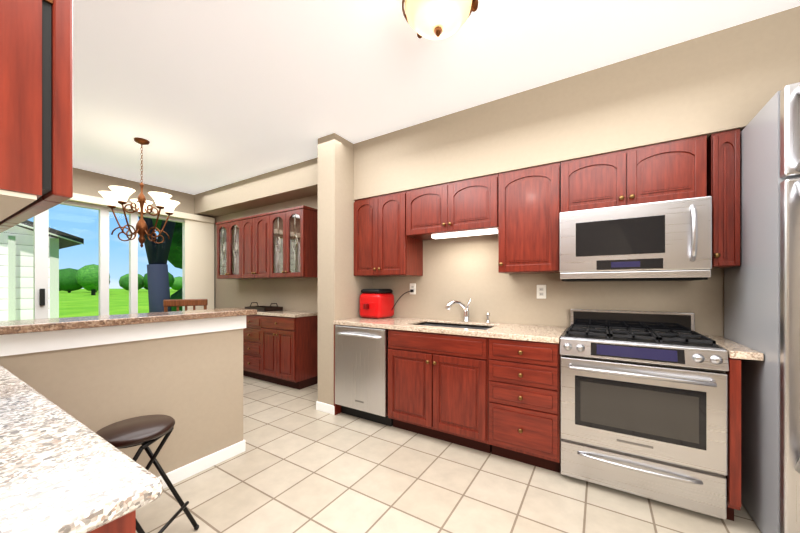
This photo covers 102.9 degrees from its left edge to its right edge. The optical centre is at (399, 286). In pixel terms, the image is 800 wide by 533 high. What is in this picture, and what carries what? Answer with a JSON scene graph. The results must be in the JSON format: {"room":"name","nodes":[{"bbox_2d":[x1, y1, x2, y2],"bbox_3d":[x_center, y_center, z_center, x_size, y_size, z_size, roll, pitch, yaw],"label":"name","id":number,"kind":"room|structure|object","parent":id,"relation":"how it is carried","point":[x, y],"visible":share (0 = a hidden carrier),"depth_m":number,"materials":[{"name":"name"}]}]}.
{"room":"kitchen","nodes":[
{"label":"kitchen","id":0,"kind":"room"},
{"bbox_2d":[0,315,245,476],"bbox_3d":[-1.736,0.725,1.664,0.180,1.030,1.875,0,0,32],"label":"wall","id":1,"kind":"structure","parent":0,"point":[187,375],"depth_m":1.91,"materials":[{"name":"paint"}]},
{"bbox_2d":[0,308,256,334],"bbox_3d":[-1.730,0.189,1.688,0.335,0.038,1.918,0,0,32],"label":"countertop","id":2,"kind":"structure","parent":1,"relation":"on","point":[30,326],"depth_m":1.72,"materials":[{"name":"brown stone"}]},
{"bbox_2d":[158,439,245,488],"bbox_3d":[-1.486,1.198,1.913,0.015,0.085,1.182,0,0,32],"label":"baseboard","id":3,"kind":"structure","parent":1,"relation":"attached to","point":[194,468],"depth_m":2.16,"materials":[{"name":"white wood"}]},
{"bbox_2d":[73,168,212,217],"bbox_3d":[-4.151,-0.130,4.062,0.150,2.740,3.370,0,0,32],"label":"wall","id":4,"kind":"structure","parent":0,"point":[86,182],"depth_m":4.38,"materials":[{"name":"paint"}]},
{"bbox_2d":[0,200,184,320],"bbox_3d":[-4.102,0.040,4.079,0.115,2.400,2.690,0,0,32],"label":"sliding glass door","id":5,"kind":"structure","parent":4,"relation":"in","point":[41,236],"depth_m":4.25,"materials":[{"name":"white"}]},
{"bbox_2d":[68,193,106,206],"bbox_3d":[-3.985,-1.106,4.062,0.090,0.105,0.353,0,0,32],"label":"vertical blinds","id":6,"kind":"object","parent":5,"relation":"attached to","point":[81,198],"depth_m":4.04,"materials":[{"name":"beige"}]},
{"bbox_2d":[145,206,214,310],"bbox_3d":[-3.411,-0.395,4.978,0.090,1.528,0.961,0,0,32],"label":"vertical blinds","id":7,"kind":"object","parent":5,"relation":"attached to","point":[199,256],"depth_m":5.18,"materials":[{"name":"beige"}]},
{"bbox_2d":[194,157,317,216],"bbox_3d":[-1.925,-1.345,4.477,3.180,0.310,0.300,0,0,32],"label":"soffit","id":8,"kind":"structure","parent":0,"point":[293,182],"depth_m":4.31,"materials":[{"name":"paint"}]},
{"bbox_2d":[318,133,372,405],"bbox_3d":[-0.568,-0.130,3.432,0.230,2.740,0.630,0,0,32],"label":"wall","id":9,"kind":"structure","parent":0,"point":[341,286],"depth_m":3.18,"materials":[{"name":"paint"}]},
{"bbox_2d":[316,401,329,409],"bbox_3d":[-0.676,1.198,3.492,0.015,0.085,0.642,0,0,32],"label":"baseboard","id":10,"kind":"structure","parent":9,"relation":"attached to","point":[319,405],"depth_m":3.19,"materials":[{"name":"white wood"}]},
{"bbox_2d":[73,0,799,194],"bbox_3d":[-1.030,-1.525,2.104,7.620,0.050,3.770,0,0,32],"label":"ceiling","id":11,"kind":"structure","parent":0,"point":[201,96],"depth_m":2.16,"materials":[{"name":"white paint"}]},
{"bbox_2d":[98,137,179,247],"bbox_3d":[-2.627,-0.950,3.280,0.662,1.099,0.638,0,0,32],"label":"chandelier","id":12,"kind":"object","parent":11,"relation":"hanging from","point":[121,195],"visible":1,"depth_m":3.21,"materials":[{"name":"brown metal"}]},
{"bbox_2d":[402,0,477,39],"bbox_3d":[0.174,-1.337,1.492,0.342,0.324,0.359,0,0,32],"label":"kitchen ceiling light","id":13,"kind":"object","parent":11,"relation":"attached to","point":[435,19],"visible":1,"depth_m":1.47,"materials":[{"name":"white glass"}]},
{"bbox_2d":[136,376,761,532],"bbox_3d":[-1.030,1.265,2.104,7.620,0.050,3.770,0,0,32],"label":"floor","id":14,"kind":"structure","parent":0,"point":[301,464],"depth_m":1.93,"materials":[{"name":"tile"}]},
{"bbox_2d":[88,510,135,532],"bbox_3d":[-1.295,0.802,0.678,1.605,0.875,0.668,0,0,32],"label":"base cabinet","id":15,"kind":"object","parent":14,"relation":"on","point":[126,523],"depth_m":0.53,"materials":[{"name":"brown wood"}]},
{"bbox_2d":[0,365,162,532],"bbox_3d":[-1.278,0.345,0.685,1.630,0.035,0.698,0,0,32],"label":"countertop","id":16,"kind":"structure","parent":15,"relation":"on","point":[62,470],"depth_m":0.56,"materials":[{"name":"grey stone"}]},
{"bbox_2d":[96,415,198,532],"bbox_3d":[-1.234,0.945,1.504,0.494,0.590,0.445,0,0,32],"label":"stool","id":17,"kind":"object","parent":14,"relation":"on","point":[145,431],"visible":0.75,"depth_m":1.49,"materials":[{"name":"black metal"}]},
{"bbox_2d":[163,299,207,311],"bbox_3d":[-3.042,0.710,4.531,0.540,1.060,0.450,0,0,-33],"label":"dining chair","id":18,"kind":"object","parent":14,"relation":"on","point":[183,302],"visible":0.4,"depth_m":4.67,"materials":[{"name":"brown wood"}]},
{"bbox_2d":[243,315,317,389],"bbox_3d":[-1.913,0.802,4.403,1.780,0.875,0.410,0,0,32],"label":"base cabinet","id":19,"kind":"object","parent":14,"relation":"on","point":[283,351],"visible":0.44,"depth_m":3.99,"materials":[{"name":"brown wood"}]},
{"bbox_2d":[221,308,317,317],"bbox_3d":[-1.905,0.344,4.411,1.805,0.038,0.388,0,0,32],"label":"countertop","id":20,"kind":"structure","parent":19,"relation":"on","point":[287,313],"depth_m":4.01,"materials":[{"name":"stone"}]},
{"bbox_2d":[245,302,282,311],"bbox_3d":[-1.886,0.271,4.418,0.450,0.105,0.280,0,0,32],"label":"serving tray","id":21,"kind":"object","parent":20,"relation":"on","point":[267,308],"visible":0.81,"depth_m":4.33,"materials":[{"name":"black"}]},
{"bbox_2d":[334,325,392,425],"bbox_3d":[-0.227,0.802,3.172,0.620,0.875,0.704,0,0,32],"label":"dishwasher","id":22,"kind":"object","parent":14,"relation":"on","point":[360,372],"visible":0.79,"depth_m":2.90,"materials":[{"name":"silver metal"}]},
{"bbox_2d":[388,329,491,452],"bbox_3d":[0.417,0.802,2.787,0.875,0.875,0.670,0,0,32],"label":"base cabinet","id":23,"kind":"object","parent":14,"relation":"on","point":[437,385],"visible":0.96,"depth_m":2.50,"materials":[{"name":"brown wood"}]},
{"bbox_2d":[333,317,763,360],"bbox_3d":[0.740,0.432,2.598,2.868,0.215,0.648,0,0,32],"label":"countertop","id":24,"kind":"structure","parent":23,"relation":"on","point":[552,334],"depth_m":2.50,"materials":[{"name":"stone"}]},
{"bbox_2d":[360,289,393,318],"bbox_3d":[-0.261,0.172,3.366,0.280,0.303,0.365,0,0,32],"label":"toaster","id":25,"kind":"object","parent":24,"relation":"on","point":[377,303],"visible":1,"depth_m":3.27,"materials":[{"name":"red plastic"}]},
{"bbox_2d":[445,299,490,322],"bbox_3d":[0.612,0.215,2.878,0.362,0.216,0.230,0,0,32],"label":"faucet","id":26,"kind":"object","parent":24,"relation":"on","point":[463,306],"visible":1,"depth_m":2.93,"materials":[{"name":"silver metal"}]},
{"bbox_2d":[488,338,560,472],"bbox_3d":[0.987,0.802,2.430,0.466,0.875,0.670,0,0,32],"label":"base cabinet","id":27,"kind":"object","parent":14,"relation":"on","point":[524,401],"visible":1,"depth_m":2.16,"materials":[{"name":"brown wood"}]},
{"bbox_2d":[560,309,728,519],"bbox_3d":[1.504,0.708,2.079,0.774,1.065,0.715,0,0,32],"label":"stove","id":28,"kind":"object","parent":14,"relation":"on","point":[644,403],"visible":1,"depth_m":1.82,"materials":[{"name":"silver metal"}]},
{"bbox_2d":[725,357,740,520],"bbox_3d":[1.875,0.802,1.892,0.046,0.875,0.638,0,0,32],"label":"cabinet filler","id":29,"kind":"object","parent":14,"relation":"on","point":[733,476],"visible":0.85,"depth_m":1.62,"materials":[{"name":"brown wood"}]},
{"bbox_2d":[724,82,799,532],"bbox_3d":[2.251,0.175,1.445,0.910,2.130,0.920,0,0,32],"label":"fridge","id":30,"kind":"object","parent":14,"relation":"on","point":[762,298],"visible":0.98,"depth_m":1.51,"materials":[{"name":"grey metal"}]},
{"bbox_2d":[213,195,723,336],"bbox_3d":[-0.094,-0.130,3.595,7.620,2.740,0.150,0,0,32],"label":"wall","id":31,"kind":"structure","parent":0,"point":[464,270],"depth_m":2.96,"materials":[{"name":"paint"}]},
{"bbox_2d":[216,205,317,278],"bbox_3d":[-1.856,-0.540,4.390,1.910,0.840,0.370,0,0,32],"label":"upper cabinet","id":32,"kind":"object","parent":31,"relation":"attached to","point":[279,244],"visible":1,"depth_m":4.08,"materials":[{"name":"brown wood"}]},
{"bbox_2d":[354,191,422,276],"bbox_3d":[-0.135,-0.512,3.305,0.636,0.795,0.380,0,0,32],"label":"upper cabinet","id":33,"kind":"object","parent":31,"relation":"attached to","point":[385,245],"visible":1,"depth_m":3.15,"materials":[{"name":"brown wood"}]},
{"bbox_2d":[392,283,415,309],"bbox_3d":[0.037,0.104,3.349,0.230,0.285,0.122,0,0,32],"label":"electrical outlet","id":34,"kind":"object","parent":31,"relation":"attached to","point":[412,288],"visible":1,"depth_m":3.35,"materials":[{"name":"white plastic"}]},
{"bbox_2d":[406,174,498,239],"bbox_3d":[0.500,-0.677,2.907,0.854,0.465,0.380,0,0,32],"label":"upper cabinet","id":35,"kind":"object","parent":31,"relation":"attached to","point":[465,208],"visible":1,"depth_m":2.75,"materials":[{"name":"brown wood"}]},
{"bbox_2d":[499,162,560,273],"bbox_3d":[1.052,-0.512,2.560,0.442,0.795,0.380,0,0,32],"label":"upper cabinet","id":36,"kind":"object","parent":31,"relation":"attached to","point":[529,205],"visible":1,"depth_m":2.42,"materials":[{"name":"brown wood"}]},
{"bbox_2d":[537,285,545,298],"bbox_3d":[1.193,0.040,2.692,0.074,0.116,0.008,0,0,32],"label":"electrical outlet","id":37,"kind":"object","parent":31,"relation":"attached to","point":[541,291],"visible":1,"depth_m":2.69,"materials":[{"name":"white plastic"}]},
{"bbox_2d":[561,135,706,211],"bbox_3d":[1.575,-0.716,2.232,0.784,0.388,0.380,0,0,32],"label":"upper cabinet","id":38,"kind":"object","parent":31,"relation":"attached to","point":[672,170],"visible":0.81,"depth_m":2.07,"materials":[{"name":"brown wood"}]},
{"bbox_2d":[559,196,711,281],"bbox_3d":[1.540,-0.281,2.174,0.778,0.475,0.516,0,0,32],"label":"microwave","id":39,"kind":"object","parent":38,"relation":"attached to","point":[670,240],"visible":1,"depth_m":1.98,"materials":[{"name":"silver metal"}]},
{"bbox_2d":[707,129,739,268],"bbox_3d":[1.975,-0.515,1.981,0.121,0.790,0.380,0,0,32],"label":"upper cabinet","id":40,"kind":"object","parent":31,"relation":"attached to","point":[723,169],"visible":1,"depth_m":1.85,"materials":[{"name":"brown wood"}]},
{"bbox_2d":[354,6,799,199],"bbox_3d":[1.219,-1.206,2.479,3.810,0.587,0.345,0,0,32],"label":"soffit","id":41,"kind":"structure","parent":0,"point":[739,76],"depth_m":2.17,"materials":[{"name":"paint"}]},
{"bbox_3d":[-2.049,-0.130,0.666,7.420,2.740,0.150,0,0,32],"label":"wall","id":42,"kind":"structure","parent":0,"visible":0},
{"bbox_2d":[0,0,72,231],"bbox_3d":[-0.801,-0.505,0.318,0.456,0.770,0.584,0,0,32],"label":"upper cabinet","id":43,"kind":"object","parent":42,"relation":"attached to","point":[36,107],"depth_m":0.42,"materials":[{"name":"brown wood"}]},
{"label":"outside","id":44,"kind":"structure","parent":0,"visible":0},
{"bbox_2d":[0,216,181,320],"bbox_3d":[-171.864,-2.245,107.810,394.240,7.970,600.000,0,0,32],"label":"outdoor view","id":45,"kind":"structure","parent":44,"point":[15,279],"depth_m":7.41,"materials":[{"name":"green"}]}
]}

